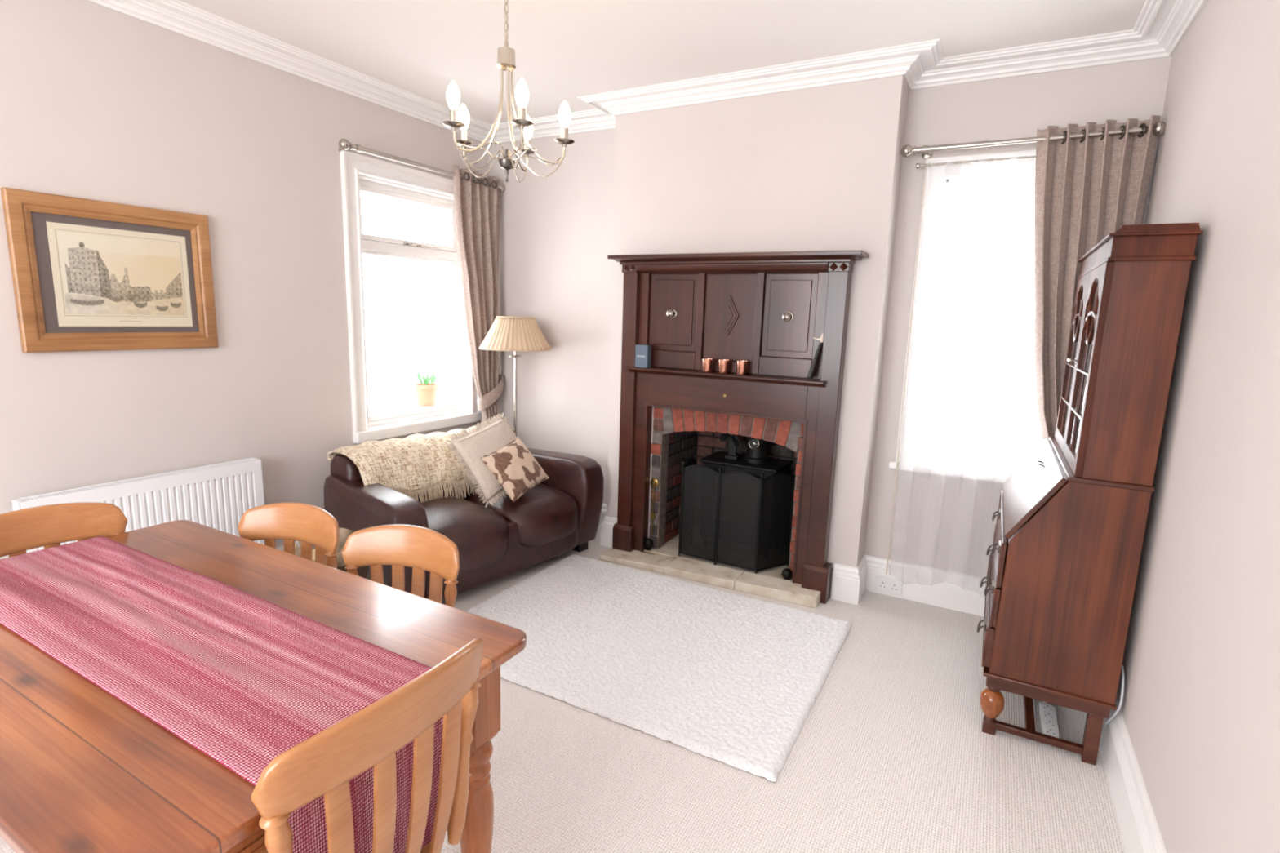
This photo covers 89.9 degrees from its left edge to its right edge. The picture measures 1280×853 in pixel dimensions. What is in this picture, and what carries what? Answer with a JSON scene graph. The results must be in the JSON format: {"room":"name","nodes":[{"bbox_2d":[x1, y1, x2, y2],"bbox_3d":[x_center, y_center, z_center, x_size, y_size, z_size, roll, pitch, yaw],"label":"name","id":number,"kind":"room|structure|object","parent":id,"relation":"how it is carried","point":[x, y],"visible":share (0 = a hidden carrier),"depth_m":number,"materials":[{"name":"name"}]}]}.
{"room":"dining room","nodes":[
{"label":"dining room","id":0,"kind":"room"},
{"bbox_2d":[0,0,488,559],"bbox_3d":[-2.613,-0.353,2.353,0.280,2.730,6.208,7,11,28],"label":"wall","id":1,"kind":"structure","parent":0,"point":[98,102],"depth_m":2.96,"materials":[{"name":"paint"}]},
{"bbox_2d":[0,186,218,352],"bbox_3d":[-2.195,-0.632,2.727,0.032,0.608,0.709,7,11,28],"label":"framed picture","id":2,"kind":"object","parent":1,"relation":"attached to","point":[88,274],"visible":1,"depth_m":2.68,"materials":[{"name":"brown wood"}]},
{"bbox_2d":[11,457,264,553],"bbox_3d":[-2.196,0.578,2.936,0.100,0.723,0.977,7,11,28],"label":"radiator","id":3,"kind":"object","parent":1,"relation":"attached to","point":[217,496],"visible":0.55,"depth_m":2.95,"materials":[{"name":"white metal"}]},
{"bbox_2d":[19,458,254,501],"bbox_3d":[-2.176,0.228,2.865,0.054,0.005,0.890,7,11,28],"label":"grille","id":4,"kind":"object","parent":3,"relation":"attached to","point":[62,495],"depth_m":2.80,"materials":[{"name":"white metal"}]},
{"bbox_2d":[339,150,481,444],"bbox_3d":[-1.521,-0.797,4.201,0.305,1.650,1.074,7,11,28],"label":"window","id":5,"kind":"structure","parent":1,"relation":"in","point":[360,174],"depth_m":4.07,"materials":[{"name":"white paint"}]},
{"bbox_2d":[338,138,505,192],"bbox_3d":[-1.321,-1.599,3.995,0.154,0.058,1.309,7,11,28],"label":"curtain rod","id":6,"kind":"object","parent":1,"relation":"attached to","point":[344,144],"visible":0.91,"depth_m":3.70,"materials":[{"name":"silver metal"}]},
{"bbox_2d":[453,165,503,426],"bbox_3d":[-1.119,-0.724,4.470,0.132,1.990,0.454,7,11,28],"label":"curtain","id":7,"kind":"object","parent":6,"relation":"hanging from","point":[477,206],"visible":0.8,"depth_m":4.41,"materials":[{"name":"beige fabric"}]},
{"bbox_2d":[275,503,617,551],"bbox_3d":[-1.981,0.982,2.179,1.282,0.200,5.758,7,11,28],"label":"baseboard","id":8,"kind":"structure","parent":1,"relation":"attached to","point":[606,523],"depth_m":4.19,"materials":[{"name":"white paint"}]},
{"bbox_2d":[87,0,1207,143],"bbox_3d":[-0.794,-1.434,1.137,3.812,0.073,5.758,7,11,28],"label":"trim","id":9,"kind":"structure","parent":1,"relation":"attached to","point":[1161,26],"depth_m":3.05,"materials":[{"name":"white paint"}]},
{"bbox_2d":[0,531,1125,852],"bbox_3d":[-0.817,1.242,1.822,4.312,0.120,6.600,7,11,28],"label":"floor","id":10,"kind":"structure","parent":0,"point":[892,753],"depth_m":2.15,"materials":[{"name":"beige carpet"}]},
{"bbox_2d":[0,502,127,557],"bbox_3d":[-1.663,0.702,1.899,0.482,0.870,0.444,7,11,28],"label":"dining chair","id":11,"kind":"object","parent":10,"relation":"on","point":[47,526],"visible":0.14,"depth_m":1.98,"materials":[{"name":"brown wood"}]},
{"bbox_2d":[0,520,526,852],"bbox_3d":[-1.130,0.831,1.563,1.524,0.760,0.844,7,11,28],"label":"dining table","id":12,"kind":"object","parent":10,"relation":"on","point":[82,771],"visible":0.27,"depth_m":1.15,"materials":[{"name":"brown wood"}]},
{"bbox_2d":[0,536,443,852],"bbox_3d":[-1.129,0.590,1.518,1.555,0.314,0.382,7,11,28],"label":"table runner","id":13,"kind":"object","parent":12,"relation":"on","point":[242,678],"visible":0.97,"depth_m":1.34,"materials":[{"name":"pink fabric"}]},
{"bbox_2d":[237,502,338,568],"bbox_3d":[-1.199,0.712,1.977,0.410,0.853,0.482,5,10,15],"label":"dining chair","id":14,"kind":"object","parent":10,"relation":"on","point":[310,525],"visible":0.16,"depth_m":2.12,"materials":[{"name":"brown wood"}]},
{"bbox_2d":[337,565,368,578],"bbox_3d":[-1.408,0.780,2.856,0.404,0.396,0.404,7,11,28],"label":"basket","id":15,"kind":"object","parent":10,"relation":"on","point":[362,571],"visible":0.06,"depth_m":2.80,"materials":[{"name":"wicker"}]},
{"bbox_2d":[283,543,301,557],"bbox_3d":[-1.471,0.564,2.748,0.069,0.125,0.111,11,14,43],"label":"log","id":16,"kind":"object","parent":15,"relation":"on","point":[298,551],"visible":0.15,"depth_m":2.73,"materials":[{"name":"brown wood"}]},
{"bbox_2d":[297,541,315,549],"bbox_3d":[-1.487,0.535,2.873,0.112,0.135,0.067,7,11,28],"label":"log","id":17,"kind":"object","parent":15,"relation":"on","point":[300,542],"visible":0.03,"depth_m":2.85,"materials":[{"name":"brown wood"}]},
{"bbox_2d":[312,549,315,561],"bbox_3d":[-1.359,0.573,2.698,0.062,0.132,0.116,-2,10,-20],"label":"log","id":18,"kind":"object","parent":15,"relation":"on","point":[313,550],"visible":0.06,"depth_m":2.65,"materials":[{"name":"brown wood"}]},
{"bbox_2d":[336,545,345,566],"bbox_3d":[-1.286,0.561,2.809,0.111,0.123,0.061,2,10,3],"label":"log","id":19,"kind":"object","parent":15,"relation":"on","point":[340,562],"visible":0.16,"depth_m":2.79,"materials":[{"name":"brown wood"}]},
{"bbox_2d":[337,528,351,553],"bbox_3d":[-1.362,0.530,2.923,0.058,0.135,0.111,5,10,18],"label":"log","id":20,"kind":"object","parent":15,"relation":"on","point":[344,534],"visible":0.56,"depth_m":2.91,"materials":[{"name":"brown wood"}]},
{"bbox_2d":[251,637,484,852],"bbox_3d":[-0.586,0.835,1.230,0.482,0.904,0.452,7,11,28],"label":"dining chair","id":21,"kind":"object","parent":10,"relation":"on","point":[324,763],"visible":0.91,"depth_m":1.04,"materials":[{"name":"brown wood"}]},
{"bbox_2d":[342,524,459,607],"bbox_3d":[-0.763,0.758,1.793,0.410,0.853,0.482,4,10,14],"label":"dining chair","id":22,"kind":"object","parent":10,"relation":"on","point":[420,548],"visible":0.25,"depth_m":1.93,"materials":[{"name":"brown wood"}]},
{"bbox_2d":[323,448,604,599],"bbox_3d":[-0.995,0.479,3.757,0.878,0.712,1.465,9,12,37],"label":"leather sofa","id":23,"kind":"object","parent":10,"relation":"on","point":[560,514],"visible":0.59,"depth_m":3.48,"materials":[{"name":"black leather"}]},
{"bbox_2d":[326,426,482,502],"bbox_3d":[-1.241,0.238,3.780,0.457,0.365,1.012,9,12,37],"label":"throw blanket","id":24,"kind":"object","parent":23,"relation":"on","point":[414,464],"visible":0.65,"depth_m":3.56,"materials":[{"name":"beige fabric"}]},
{"bbox_2d":[408,484,454,500],"bbox_3d":[-1.298,0.310,3.625,0.198,0.310,0.536,9,12,37],"label":"fringe","id":25,"kind":"object","parent":23,"relation":"on","point":[446,484],"depth_m":3.67,"materials":[{"name":"fabric"}]},
{"bbox_2d":[418,496,509,574],"bbox_3d":[-1.075,0.560,3.486,0.658,0.274,0.544,9,12,37],"label":"seat cushion","id":26,"kind":"object","parent":23,"relation":"on","point":[480,533],"depth_m":3.35,"materials":[{"name":"brown leather"}]},
{"bbox_2d":[455,480,477,493],"bbox_3d":[-0.966,0.248,4.046,0.198,0.310,0.536,9,12,37],"label":"fringe","id":27,"kind":"object","parent":23,"relation":"on","point":[468,480],"depth_m":3.85,"materials":[{"name":"fabric"}]},
{"bbox_2d":[446,412,518,506],"bbox_3d":[-0.843,0.183,3.756,0.265,0.461,0.596,7,11,25],"label":"cushion","id":28,"kind":"object","parent":23,"relation":"on","point":[488,439],"visible":0.68,"depth_m":3.61,"materials":[{"name":"beige fabric"}]},
{"bbox_2d":[480,436,548,502],"bbox_3d":[-0.722,0.244,3.736,0.207,0.302,0.396,6,11,24],"label":"cushion","id":29,"kind":"object","parent":23,"relation":"on","point":[513,465],"visible":1,"depth_m":3.67,"materials":[{"name":"brown fabric"}]},
{"bbox_2d":[460,483,577,546],"bbox_3d":[-0.743,0.498,3.908,0.658,0.274,0.544,9,12,37],"label":"seat cushion","id":30,"kind":"object","parent":23,"relation":"on","point":[547,513],"depth_m":3.70,"materials":[{"name":"brown leather"}]},
{"bbox_2d":[478,315,551,436],"bbox_3d":[-0.856,-0.014,4.419,0.482,1.466,0.482,7,11,28],"label":"floor lamp","id":31,"kind":"object","parent":10,"relation":"on","point":[506,333],"visible":0.94,"depth_m":4.17,"materials":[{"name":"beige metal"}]},
{"bbox_2d":[466,554,852,782],"bbox_3d":[0.009,0.977,3.059,1.710,0.032,1.287,7,11,28],"label":"shag rug","id":32,"kind":"object","parent":10,"relation":"on","point":[734,680],"visible":0.92,"depth_m":2.83,"materials":[{"name":"white wool"}]},
{"bbox_2d":[599,527,820,608],"bbox_3d":[0.527,0.810,4.013,1.327,0.066,0.834,7,11,28],"label":"hearth","id":33,"kind":"object","parent":10,"relation":"on","point":[770,583],"visible":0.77,"depth_m":3.73,"materials":[{"name":"stone"}]},
{"bbox_2d":[644,537,653,551],"bbox_3d":[0.053,0.741,4.042,0.060,0.074,0.059,7,11,28],"label":"dog","id":34,"kind":"object","parent":33,"relation":"on","point":[648,543],"visible":1,"depth_m":4.02},
{"bbox_2d":[677,455,795,573],"bbox_3d":[0.567,0.523,3.839,0.655,0.597,0.238,7,11,28],"label":"fire screen","id":35,"kind":"object","parent":33,"relation":"on","point":[687,509],"visible":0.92,"depth_m":3.75,"materials":[{"name":"black metal"}]},
{"bbox_2d":[699,436,791,559],"bbox_3d":[0.655,0.310,4.056,0.500,0.956,0.362,7,11,28],"label":"wood stove","id":36,"kind":"object","parent":33,"relation":"on","point":[756,462],"visible":0.29,"depth_m":3.97,"materials":[{"name":"black cast iron"},{"name":"glass"}]},
{"bbox_2d":[720,433,740,459],"bbox_3d":[0.591,0.080,4.064,0.173,0.252,0.068,7,11,28],"label":"fan","id":37,"kind":"object","parent":36,"relation":"on","point":[734,442],"visible":0.59,"depth_m":4.07,"materials":[{"name":"black metal"}]},
{"bbox_2d":[748,437,759,449],"bbox_3d":[0.704,0.106,3.957,0.074,0.074,0.017,7,11,28],"label":"thermometer","id":38,"kind":"object","parent":36,"relation":"attached to","point":[753,443],"visible":0.98,"depth_m":3.95,"materials":[{"name":"silver metal"}]},
{"bbox_2d":[781,568,792,580],"bbox_3d":[0.829,0.838,3.622,0.060,0.074,0.059,7,11,28],"label":"dog","id":39,"kind":"object","parent":33,"relation":"on","point":[786,573],"visible":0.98,"depth_m":3.60},
{"bbox_2d":[648,406,804,579],"bbox_3d":[0.642,0.306,4.060,1.062,1.050,0.666,7,11,28],"label":"brick fireplace","id":40,"kind":"object","parent":10,"relation":"on","point":[678,435],"visible":0.41,"depth_m":3.99,"materials":[{"name":"red brick"}]},
{"bbox_2d":[649,478,657,535],"bbox_3d":[0.082,0.504,4.011,0.056,0.363,0.017,7,11,28],"label":"fireplace poker","id":41,"kind":"object","parent":40,"relation":"hanging from","point":[654,482],"visible":1,"depth_m":4.00,"materials":[{"name":"gold metal"}]},
{"bbox_2d":[607,249,868,604],"bbox_3d":[0.449,-0.027,3.631,1.431,1.840,0.172,7,11,28],"label":"fireplace surround","id":42,"kind":"object","parent":10,"relation":"on","point":[766,310],"visible":0.91,"depth_m":3.52,"materials":[{"name":"brown wood"}]},
{"bbox_2d":[635,344,651,368],"bbox_3d":[0.019,-0.415,3.784,0.082,0.132,0.052,7,11,28],"label":"book","id":43,"kind":"object","parent":42,"relation":"on","point":[642,352],"visible":1,"depth_m":3.76,"materials":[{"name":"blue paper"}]},
{"bbox_2d":[702,358,713,372],"bbox_3d":[0.377,-0.342,3.596,0.062,0.075,0.062,7,11,28],"label":"candle holder","id":44,"kind":"object","parent":42,"relation":"on","point":[707,363],"visible":1,"depth_m":3.57,"materials":[{"name":"orange metal"}]},
{"bbox_2d":[718,359,729,373],"bbox_3d":[0.462,-0.331,3.550,0.062,0.075,0.062,7,11,28],"label":"candle holder","id":45,"kind":"object","parent":42,"relation":"on","point":[723,365],"visible":1,"depth_m":3.53,"materials":[{"name":"orange metal"}]},
{"bbox_2d":[626,366,826,387],"bbox_3d":[0.446,-0.279,3.575,1.160,0.037,0.092,7,11,28],"label":"mantel shelf","id":46,"kind":"object","parent":42,"relation":"attached to","point":[765,380],"depth_m":3.54,"materials":[{"name":"brown wood"}]},
{"bbox_2d":[607,249,868,273],"bbox_3d":[0.476,-0.886,3.482,1.431,0.095,0.172,7,11,28],"label":"shelf","id":47,"kind":"object","parent":42,"relation":"attached to","point":[817,261],"depth_m":3.40,"materials":[{"name":"brown wood"}]},
{"bbox_2d":[736,360,747,375],"bbox_3d":[0.556,-0.320,3.499,0.062,0.075,0.062,7,11,28],"label":"candle holder","id":48,"kind":"object","parent":42,"relation":"on","point":[741,366],"visible":1,"depth_m":3.48,"materials":[{"name":"orange metal"}]},
{"bbox_2d":[807,332,823,378],"bbox_3d":[0.916,-0.366,3.311,0.099,0.238,0.048,1,10,-4],"label":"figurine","id":49,"kind":"object","parent":42,"relation":"on","point":[811,371],"visible":1,"depth_m":3.30,"materials":[{"name":"black metal"}]},
{"bbox_2d":[1038,701,1059,738],"bbox_3d":[1.664,1.030,2.570,0.139,0.204,0.607,10,13,41],"label":"power strip","id":50,"kind":"object","parent":10,"relation":"on","point":[1048,723],"visible":0.56,"depth_m":2.44,"materials":[{"name":"white plastic"}]},
{"bbox_2d":[977,222,1202,765],"bbox_3d":[1.673,0.204,2.559,0.442,1.827,0.939,7,11,28],"label":"cabinet","id":51,"kind":"object","parent":10,"relation":"on","point":[1065,553],"visible":1,"depth_m":2.17,"materials":[{"name":"brown wood"}]},
{"bbox_2d":[1100,664,1124,736],"bbox_3d":[1.651,0.997,2.248,0.027,0.355,0.136,5,10,18],"label":"power cable","id":52,"kind":"object","parent":51,"relation":"hanging from","point":[1122,668],"visible":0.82,"depth_m":2.19,"materials":[{"name":"grey plastic"}]},
{"bbox_2d":[179,0,1146,124],"bbox_3d":[-0.824,-1.528,1.168,4.312,0.100,6.208,7,11,28],"label":"ceiling","id":53,"kind":"structure","parent":0,"point":[567,51],"depth_m":2.83,"materials":[{"name":"white paint"}]},
{"bbox_2d":[442,0,574,182],"bbox_3d":[-0.449,-1.216,2.089,0.413,0.805,0.429,7,11,28],"label":"chandelier","id":54,"kind":"object","parent":53,"relation":"hanging from","point":[460,118],"visible":1,"depth_m":2.09,"materials":[{"name":"beige metal"}]},
{"bbox_2d":[488,55,1172,596],"bbox_3d":[0.565,-0.515,3.865,3.812,2.730,0.474,7,11,28],"label":"wall","id":55,"kind":"structure","parent":0,"point":[823,167],"depth_m":3.46,"materials":[{"name":"paint"}]},
{"bbox_2d":[873,575,902,595],"bbox_3d":[1.382,0.885,3.571,0.146,0.086,0.014,7,11,28],"label":"wall socket","id":56,"kind":"object","parent":55,"relation":"attached to","point":[882,584],"visible":1,"depth_m":3.57,"materials":[{"name":"white plastic"}]},
{"bbox_2d":[888,149,1044,483],"bbox_3d":[1.829,-0.526,3.247,0.895,1.590,0.295,7,11,28],"label":"window","id":57,"kind":"structure","parent":55,"relation":"in","point":[946,186],"depth_m":3.30,"materials":[{"name":"white paint"}]},
{"bbox_2d":[901,121,1166,159],"bbox_3d":[1.773,-1.314,2.971,1.049,0.058,0.134,7,11,28],"label":"curtain rod","id":58,"kind":"object","parent":55,"relation":"attached to","point":[1158,129],"visible":0.9,"depth_m":2.95,"materials":[{"name":"silver metal"}]},
{"bbox_2d":[885,147,1133,574],"bbox_3d":[1.739,-0.195,3.180,0.897,2.180,0.106,7,11,28],"label":"curtain","id":59,"kind":"object","parent":58,"relation":"hanging from","point":[917,166],"visible":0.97,"depth_m":3.23,"materials":[{"name":"white fabric"}]},
{"bbox_2d":[1034,115,1160,439],"bbox_3d":[1.967,-0.401,2.960,0.449,1.900,0.102,7,11,28],"label":"curtain","id":60,"kind":"object","parent":58,"relation":"hanging from","point":[1086,188],"visible":0.45,"depth_m":2.88,"materials":[{"name":"beige fabric"}]},
{"bbox_2d":[1116,0,1279,852],"bbox_3d":[0.931,0.090,0.437,0.200,2.730,6.208,7,11,28],"label":"wall","id":61,"kind":"structure","parent":0,"point":[1200,708],"depth_m":1.63,"materials":[{"name":"paint"}]},
{"bbox_2d":[831,555,1166,852],"bbox_3d":[0.284,1.265,0.953,1.160,0.200,5.758,7,11,28],"label":"baseboard","id":62,"kind":"structure","parent":61,"relation":"attached to","point":[1140,831],"depth_m":3.36,"materials":[{"name":"white paint"}]},
{"label":"outside","id":63,"kind":"structure","parent":0,"visible":0},
{"bbox_2d":[362,253,427,399],"bbox_3d":[-5.325,-1.680,11.065,1.450,3.400,3.400,7,11,28],"label":"outbuilding","id":64,"kind":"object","parent":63,"point":[394,289],"visible":0.27,"depth_m":11.52,"materials":[{"name":"white"}]},
{"bbox_2d":[362,260,390,315],"bbox_3d":[-4.813,-2.298,10.566,0.080,0.900,1.600,7,11,28],"label":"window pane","id":65,"kind":"object","parent":64,"relation":"hanging from","point":[375,280],"depth_m":11.04,"materials":[{"name":"clear glass"}]},
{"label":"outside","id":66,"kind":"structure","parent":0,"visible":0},
{"bbox_2d":[368,396,440,415],"bbox_3d":[-2.065,0.251,4.796,0.900,0.740,1.400,7,11,28],"label":"wall","id":67,"kind":"structure","parent":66,"point":[381,406],"depth_m":5.07,"materials":[{"name":"white"}]},
{"bbox_2d":[413,368,438,406],"bbox_3d":[-1.692,-0.309,5.078,0.193,0.289,0.190,7,11,28],"label":"plant pot","id":68,"kind":"object","parent":67,"relation":"on","point":[426,392],"visible":1,"depth_m":5.04,"materials":[{"name":"ceramic"}]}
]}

